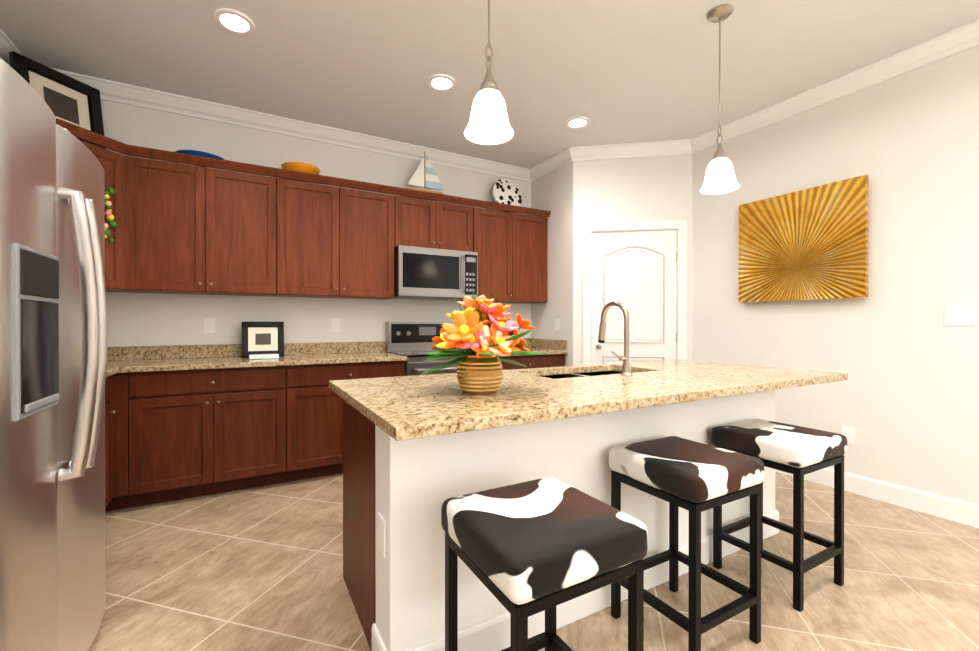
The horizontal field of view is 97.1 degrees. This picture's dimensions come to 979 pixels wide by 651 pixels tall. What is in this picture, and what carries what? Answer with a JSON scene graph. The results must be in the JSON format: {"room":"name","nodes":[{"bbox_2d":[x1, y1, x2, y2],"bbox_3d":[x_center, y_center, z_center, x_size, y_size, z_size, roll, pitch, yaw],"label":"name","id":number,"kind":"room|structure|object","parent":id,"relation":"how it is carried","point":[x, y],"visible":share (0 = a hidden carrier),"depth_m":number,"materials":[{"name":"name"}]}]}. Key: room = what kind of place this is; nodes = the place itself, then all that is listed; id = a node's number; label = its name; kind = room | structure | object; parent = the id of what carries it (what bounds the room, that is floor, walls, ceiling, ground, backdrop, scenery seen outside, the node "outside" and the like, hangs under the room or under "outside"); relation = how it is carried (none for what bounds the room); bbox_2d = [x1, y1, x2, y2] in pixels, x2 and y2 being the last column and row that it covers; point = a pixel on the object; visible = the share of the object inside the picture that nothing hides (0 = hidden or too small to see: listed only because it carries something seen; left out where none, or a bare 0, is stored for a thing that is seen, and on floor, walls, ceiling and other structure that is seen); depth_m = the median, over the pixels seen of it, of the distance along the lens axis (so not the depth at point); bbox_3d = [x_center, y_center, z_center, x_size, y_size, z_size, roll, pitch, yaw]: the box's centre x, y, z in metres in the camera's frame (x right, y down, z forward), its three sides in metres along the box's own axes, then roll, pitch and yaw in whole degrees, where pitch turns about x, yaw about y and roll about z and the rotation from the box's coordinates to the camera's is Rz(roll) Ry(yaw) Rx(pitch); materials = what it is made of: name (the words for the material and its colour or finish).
{"room":"kitchen","nodes":[
{"label":"kitchen","id":0,"kind":"room"},
{"bbox_2d":[100,99,530,351],"bbox_3d":[-0.992,-0.286,4.175,5.270,2.900,0.120,0,0,-29],"label":"wall","id":1,"kind":"structure","parent":0,"point":[148,319],"depth_m":3.61,"materials":[{"name":"paint"}]},
{"bbox_2d":[0,28,21,64],"bbox_3d":[-1.257,-1.663,-0.409,0.090,0.112,7.610,0,0,-29],"label":"crown molding","id":2,"kind":"structure","parent":1,"relation":"attached to","point":[6,45],"depth_m":2.63,"materials":[{"name":"white"}]},
{"bbox_2d":[56,118,139,291],"bbox_3d":[-2.698,-0.723,2.762,0.670,0.965,0.670,0,0,-29],"label":"upper cabinet","id":3,"kind":"object","parent":1,"relation":"attached to","point":[119,169],"depth_m":2.88,"materials":[{"name":"brown wood"}]},
{"bbox_2d":[9,51,105,148],"bbox_3d":[-2.800,-1.432,2.825,0.097,0.450,0.460,0,0,16],"label":"frame","id":4,"kind":"object","parent":3,"relation":"on","point":[66,98],"visible":0.56,"depth_m":2.84,"materials":[{"name":"black wood"}]},
{"bbox_2d":[105,187,116,242],"bbox_3d":[-2.460,-0.715,2.780,0.099,0.358,0.077,0,0,-29],"label":"swag","id":5,"kind":"object","parent":3,"relation":"hanging from","point":[108,213],"visible":0.69,"depth_m":2.78,"materials":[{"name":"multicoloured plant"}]},
{"bbox_2d":[112,154,219,294],"bbox_3d":[-2.326,-0.697,3.151,0.570,0.910,0.356,0,0,-29],"label":"upper cabinet","id":6,"kind":"object","parent":1,"relation":"attached to","point":[184,228],"depth_m":3.06,"materials":[{"name":"brown wood"}]},
{"bbox_2d":[175,150,223,166],"bbox_3d":[-2.156,-1.228,3.232,0.330,0.040,0.330,0,0,-29],"label":"decorative plate","id":7,"kind":"object","parent":6,"relation":"on","point":[199,153],"visible":0.15,"depth_m":3.11,"materials":[{"name":"blue ceramic"}]},
{"bbox_2d":[204,317,214,332],"bbox_3d":[-2.212,-0.003,3.419,0.075,0.120,0.007,0,0,-29],"label":"outlet","id":8,"kind":"object","parent":1,"relation":"attached to","point":[209,323],"depth_m":3.41,"materials":[{"name":"white plastic"}]},
{"bbox_2d":[216,166,287,296],"bbox_3d":[-1.936,-0.697,3.391,0.586,0.910,0.318,0,0,-29],"label":"upper cabinet","id":9,"kind":"object","parent":1,"relation":"attached to","point":[252,210],"depth_m":3.29,"materials":[{"name":"brown wood"}]},
{"bbox_2d":[49,67,531,181],"bbox_3d":[-1.268,-1.679,3.895,4.040,0.112,0.090,0,0,-29],"label":"crown molding","id":10,"kind":"structure","parent":1,"relation":"attached to","point":[113,91],"depth_m":3.62,"materials":[{"name":"white"}]},
{"bbox_2d":[288,178,347,297],"bbox_3d":[-1.531,-0.698,3.618,0.592,0.910,0.318,0,0,-29],"label":"upper cabinet","id":11,"kind":"object","parent":1,"relation":"attached to","point":[317,213],"depth_m":3.52,"materials":[{"name":"brown wood"}]},
{"bbox_2d":[281,162,320,174],"bbox_3d":[-1.554,-1.255,3.570,0.300,0.090,0.300,0,0,-29],"label":"decorative bowl","id":12,"kind":"object","parent":11,"relation":"on","point":[302,167],"visible":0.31,"depth_m":3.46,"materials":[{"name":"orange ceramic"}]},
{"bbox_2d":[331,318,339,331],"bbox_3d":[-1.383,-0.005,3.883,0.075,0.120,0.007,0,0,-29],"label":"outlet","id":13,"kind":"object","parent":1,"relation":"attached to","point":[335,322],"depth_m":3.88,"materials":[{"name":"white plastic"}]},
{"bbox_2d":[345,186,395,299],"bbox_3d":[-1.145,-0.699,3.834,0.531,0.910,0.318,0,0,-29],"label":"upper cabinet","id":14,"kind":"object","parent":1,"relation":"attached to","point":[371,215],"depth_m":3.73,"materials":[{"name":"brown wood"}]},
{"bbox_2d":[396,194,443,248],"bbox_3d":[-0.718,-0.929,4.073,0.449,0.451,0.318,0,0,-29],"label":"upper cabinet","id":15,"kind":"object","parent":1,"relation":"attached to","point":[419,222],"depth_m":3.94,"materials":[{"name":"brown wood"}]},
{"bbox_2d":[405,151,443,193],"bbox_3d":[-0.612,-1.431,4.097,0.400,0.440,0.080,0,0,-29],"label":"sailboat","id":16,"kind":"object","parent":15,"relation":"on","point":[418,179],"visible":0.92,"depth_m":4.09,"materials":[{"name":"white fabric"}]},
{"bbox_2d":[391,245,477,300],"bbox_3d":[-0.539,-0.476,4.092,0.772,0.443,0.460,0,0,-29],"label":"microwave","id":17,"kind":"object","parent":15,"relation":"attached to","point":[424,273],"visible":0.98,"depth_m":3.91,"materials":[{"name":"silver plastic"}]},
{"bbox_2d":[444,202,475,251],"bbox_3d":[-0.430,-0.930,4.234,0.450,0.451,0.318,0,0,-29],"label":"upper cabinet","id":18,"kind":"object","parent":1,"relation":"attached to","point":[459,220],"depth_m":4.14,"materials":[{"name":"brown wood"}]},
{"bbox_2d":[460,206,519,302],"bbox_3d":[-0.012,-0.701,4.469,0.509,0.910,0.318,0,0,-29],"label":"upper cabinet","id":19,"kind":"object","parent":1,"relation":"attached to","point":[497,232],"depth_m":4.35,"materials":[{"name":"brown wood"}]},
{"bbox_2d":[508,210,547,303],"bbox_3d":[0.327,-0.702,4.659,0.509,0.910,0.318,0,0,-29],"label":"upper cabinet","id":20,"kind":"object","parent":1,"relation":"attached to","point":[533,229],"depth_m":4.56,"materials":[{"name":"brown wood"}]},
{"bbox_2d":[493,179,521,212],"bbox_3d":[0.206,-1.390,4.581,0.360,0.354,0.115,0,0,-29],"label":"decorative plate","id":21,"kind":"object","parent":20,"relation":"on","point":[507,191],"visible":0.75,"depth_m":4.58,"materials":[{"name":"white ceramic"}]},
{"bbox_2d":[0,0,978,168],"bbox_3d":[0.897,-1.773,0.798,5.270,0.100,7.850,0,0,-29],"label":"ceiling","id":22,"kind":"structure","parent":0,"point":[623,71],"depth_m":2.77,"materials":[{"name":"paint"}]},
{"bbox_2d":[214,9,254,34],"bbox_3d":[-1.448,-1.723,2.458,0.200,0.012,0.200,0,0,-29],"label":"recessed light","id":23,"kind":"object","parent":22,"relation":"in","point":[234,21],"visible":1,"depth_m":2.45,"materials":[{"name":"white"}]},
{"bbox_2d":[428,74,455,90],"bbox_3d":[-0.340,-1.726,3.079,0.200,0.012,0.200,0,0,-29],"label":"recessed light","id":24,"kind":"object","parent":22,"relation":"in","point":[440,82],"visible":0.98,"depth_m":3.07,"materials":[{"name":"white"}]},
{"bbox_2d":[464,0,513,143],"bbox_3d":[-0.002,-1.239,1.700,0.197,0.974,0.197,0,0,-29],"label":"pendant light","id":25,"kind":"object","parent":22,"relation":"hanging from","point":[488,123],"visible":1,"depth_m":1.67,"materials":[{"name":"white glass"}]},
{"bbox_2d":[566,117,588,128],"bbox_3d":[0.750,-1.728,3.690,0.200,0.012,0.200,0,0,-29],"label":"recessed light","id":26,"kind":"object","parent":22,"relation":"in","point":[577,122],"visible":0.96,"depth_m":3.69,"materials":[{"name":"white"}]},
{"bbox_2d":[700,4,739,193],"bbox_3d":[1.272,-1.242,2.391,0.197,0.974,0.197,0,0,-29],"label":"pendant light","id":27,"kind":"object","parent":22,"relation":"hanging from","point":[720,178],"visible":1,"depth_m":2.37,"materials":[{"name":"white glass"}]},
{"bbox_2d":[88,472,978,650],"bbox_3d":[0.897,1.227,0.809,5.270,0.100,7.850,0,0,-29],"label":"floor","id":28,"kind":"structure","parent":0,"point":[260,568],"depth_m":1.95,"materials":[{"name":"tile"}]},
{"bbox_2d":[0,58,107,650],"bbox_3d":[-1.622,0.279,1.147,0.929,1.792,0.910,0,0,-29],"label":"fridge","id":29,"kind":"object","parent":28,"relation":"on","point":[53,334],"visible":1,"depth_m":1.18,"materials":[{"name":"silver metal"}]},
{"bbox_2d":[105,375,112,510],"bbox_3d":[-2.406,0.732,2.193,0.618,0.878,0.582,0,0,-29],"label":"base cabinet","id":30,"kind":"object","parent":28,"relation":"on","point":[109,380],"depth_m":2.58,"materials":[{"name":"brown wood"}]},
{"bbox_2d":[106,346,121,376],"bbox_3d":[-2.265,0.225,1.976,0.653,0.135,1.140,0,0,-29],"label":"countertop","id":31,"kind":"structure","parent":30,"relation":"on","point":[114,355],"depth_m":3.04,"materials":[{"name":"beige stone"}]},
{"bbox_2d":[113,372,144,509],"bbox_3d":[-2.676,0.729,2.810,0.750,0.878,0.618,0,0,-29],"label":"base cabinet","id":32,"kind":"object","parent":28,"relation":"on","point":[128,416],"depth_m":2.70,"materials":[{"name":"brown wood"}]},
{"bbox_2d":[141,365,296,504],"bbox_3d":[-1.985,0.728,3.197,0.957,0.878,0.618,0,0,-29],"label":"base cabinet","id":33,"kind":"object","parent":28,"relation":"on","point":[176,435],"depth_m":2.93,"materials":[{"name":"brown wood"}]},
{"bbox_2d":[297,361,404,479],"bbox_3d":[-1.258,0.727,3.604,0.957,0.878,0.618,0,0,-29],"label":"base cabinet","id":34,"kind":"object","parent":28,"relation":"on","point":[319,409],"depth_m":3.27,"materials":[{"name":"brown wood"}]},
{"bbox_2d":[107,341,406,372],"bbox_3d":[-1.911,0.220,3.209,2.476,0.135,0.666,0,0,-29],"label":"countertop","id":35,"kind":"structure","parent":34,"relation":"on","point":[123,359],"depth_m":3.31,"materials":[{"name":"beige stone"}]},
{"bbox_2d":[242,322,283,356],"bbox_3d":[-1.829,0.110,3.493,0.300,0.282,0.134,0,0,-29],"label":"framed picture","id":36,"kind":"object","parent":35,"relation":"on","point":[262,337],"visible":0.9,"depth_m":3.46,"materials":[{"name":"black wood"}]},
{"bbox_2d":[249,353,278,358],"bbox_3d":[-1.720,0.234,3.299,0.200,0.034,0.120,0,0,-29],"label":"glass dish","id":37,"kind":"object","parent":35,"relation":"on","point":[266,356],"visible":1,"depth_m":3.25,"materials":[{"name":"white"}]},
{"bbox_2d":[386,322,459,375],"bbox_3d":[-0.474,0.565,3.981,0.772,1.200,0.722,0,0,-29],"label":"range","id":38,"kind":"object","parent":28,"relation":"on","point":[412,341],"visible":0.21,"depth_m":4.06,"materials":[{"name":"silver metal"}]},
{"bbox_2d":[501,354,564,369],"bbox_3d":[0.231,0.723,4.438,0.898,0.878,0.618,0,0,-29],"label":"base cabinet","id":39,"kind":"object","parent":28,"relation":"on","point":[549,360],"depth_m":4.20,"materials":[{"name":"brown wood"}]},
{"bbox_2d":[497,338,567,356],"bbox_3d":[0.241,0.216,4.422,0.896,0.135,0.653,0,0,-29],"label":"countertop","id":40,"kind":"structure","parent":39,"relation":"on","point":[547,346],"depth_m":4.50,"materials":[{"name":"beige stone"}]},
{"bbox_2d":[441,477,647,650],"bbox_3d":[0.131,0.834,1.163,0.408,0.682,0.408,0,0,-29],"label":"stool","id":41,"kind":"object","parent":28,"relation":"on","point":[523,551],"visible":1,"depth_m":1.06,"materials":[{"name":"black metal"}]},
{"bbox_2d":[343,369,778,650],"bbox_3d":[0.463,0.732,2.237,2.238,0.879,0.797,0,0,-29],"label":"kitchen island","id":42,"kind":"object","parent":28,"relation":"on","point":[418,450],"depth_m":1.59,"materials":[{"name":"paint"}]},
{"bbox_2d":[329,361,847,440],"bbox_3d":[0.583,0.274,2.165,2.470,0.035,1.050,0,0,-29],"label":"island countertop","id":43,"kind":"structure","parent":42,"relation":"on","point":[415,407],"depth_m":1.69,"materials":[{"name":"beige stone"}]},
{"bbox_2d":[420,292,544,393],"bbox_3d":[-0.050,0.060,1.695,0.439,0.394,0.466,0,0,-29],"label":"flower arrangement","id":44,"kind":"object","parent":43,"relation":"on","point":[481,333],"visible":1,"depth_m":1.61,"materials":[{"name":"orange plant"}]},
{"bbox_2d":[609,436,763,650],"bbox_3d":[0.749,0.832,1.675,0.408,0.682,0.408,0,0,-29],"label":"stool","id":45,"kind":"object","parent":28,"relation":"on","point":[695,479],"visible":0.96,"depth_m":1.57,"materials":[{"name":"black metal"}]},
{"bbox_2d":[711,419,846,611],"bbox_3d":[1.344,0.830,2.026,0.408,0.682,0.408,0,0,-29],"label":"stool","id":46,"kind":"object","parent":28,"relation":"on","point":[798,452],"visible":0.83,"depth_m":1.92,"materials":[{"name":"black wood"}]},
{"bbox_2d":[531,155,691,365],"bbox_3d":[1.199,-0.287,4.520,0.870,2.900,1.420,0,0,-29],"label":"wall","id":47,"kind":"structure","parent":0,"point":[572,197],"depth_m":4.27,"materials":[{"name":"paint"}]},
{"bbox_2d":[528,147,575,181],"bbox_3d":[0.650,-1.681,4.514,0.090,0.112,0.663,0,0,-29],"label":"crown molding","id":48,"kind":"structure","parent":47,"relation":"attached to","point":[568,155],"depth_m":4.49,"materials":[{"name":"white"}]},
{"bbox_2d":[554,319,558,330],"bbox_3d":[0.701,-0.007,4.514,0.006,0.120,0.075,0,0,-29],"label":"outlet","id":49,"kind":"object","parent":47,"relation":"attached to","point":[556,321],"depth_m":4.51,"materials":[{"name":"white plastic"}]},
{"bbox_2d":[576,139,691,160],"bbox_3d":[1.345,-1.680,4.153,0.750,0.112,0.733,0,0,-29],"label":"crown molding","id":50,"kind":"structure","parent":47,"relation":"attached to","point":[672,147],"depth_m":4.14,"materials":[{"name":"white"}]},
{"bbox_2d":[582,220,686,364],"bbox_3d":[1.396,0.081,4.189,0.773,2.164,0.620,0,0,-29],"label":"door","id":51,"kind":"structure","parent":47,"relation":"attached to","point":[639,270],"depth_m":4.18,"materials":[{"name":"white wood"}]},
{"bbox_2d":[692,46,978,504],"bbox_3d":[3.173,-0.278,2.009,0.120,2.900,7.730,0,0,-29],"label":"wall","id":52,"kind":"structure","parent":0,"point":[903,399],"depth_m":2.87,"materials":[{"name":"paint"}]},
{"bbox_2d":[739,175,867,302],"bbox_3d":[2.328,-0.603,3.282,0.035,0.820,0.860,0,0,-29],"label":"picture","id":53,"kind":"object","parent":52,"relation":"attached to","point":[809,244],"visible":0.86,"depth_m":3.20},
{"bbox_2d":[692,19,978,154],"bbox_3d":[3.399,-1.669,1.386,0.090,0.112,6.190,0,0,-29],"label":"crown molding","id":54,"kind":"structure","parent":52,"relation":"attached to","point":[965,37],"depth_m":2.97,"materials":[{"name":"white wood"}]},
{"bbox_2d":[842,425,854,444],"bbox_3d":[2.524,0.768,3.042,0.007,0.120,0.075,0,0,-29],"label":"outlet","id":55,"kind":"object","parent":52,"relation":"attached to","point":[848,431],"depth_m":3.03,"materials":[{"name":"white plastic"}]},
{"bbox_2d":[775,468,978,527],"bbox_3d":[3.423,1.109,1.426,0.020,0.130,6.220,0,0,-29],"label":"baseboard","id":56,"kind":"structure","parent":52,"relation":"attached to","point":[958,511],"depth_m":2.76,"materials":[{"name":"white wood"}]},
{"bbox_2d":[945,305,973,325],"bbox_3d":[2.788,-0.060,2.567,0.007,0.120,0.120,0,0,-29],"label":"light switch","id":57,"kind":"object","parent":52,"relation":"attached to","point":[959,315],"depth_m":2.56,"materials":[{"name":"white plastic"}]}
]}

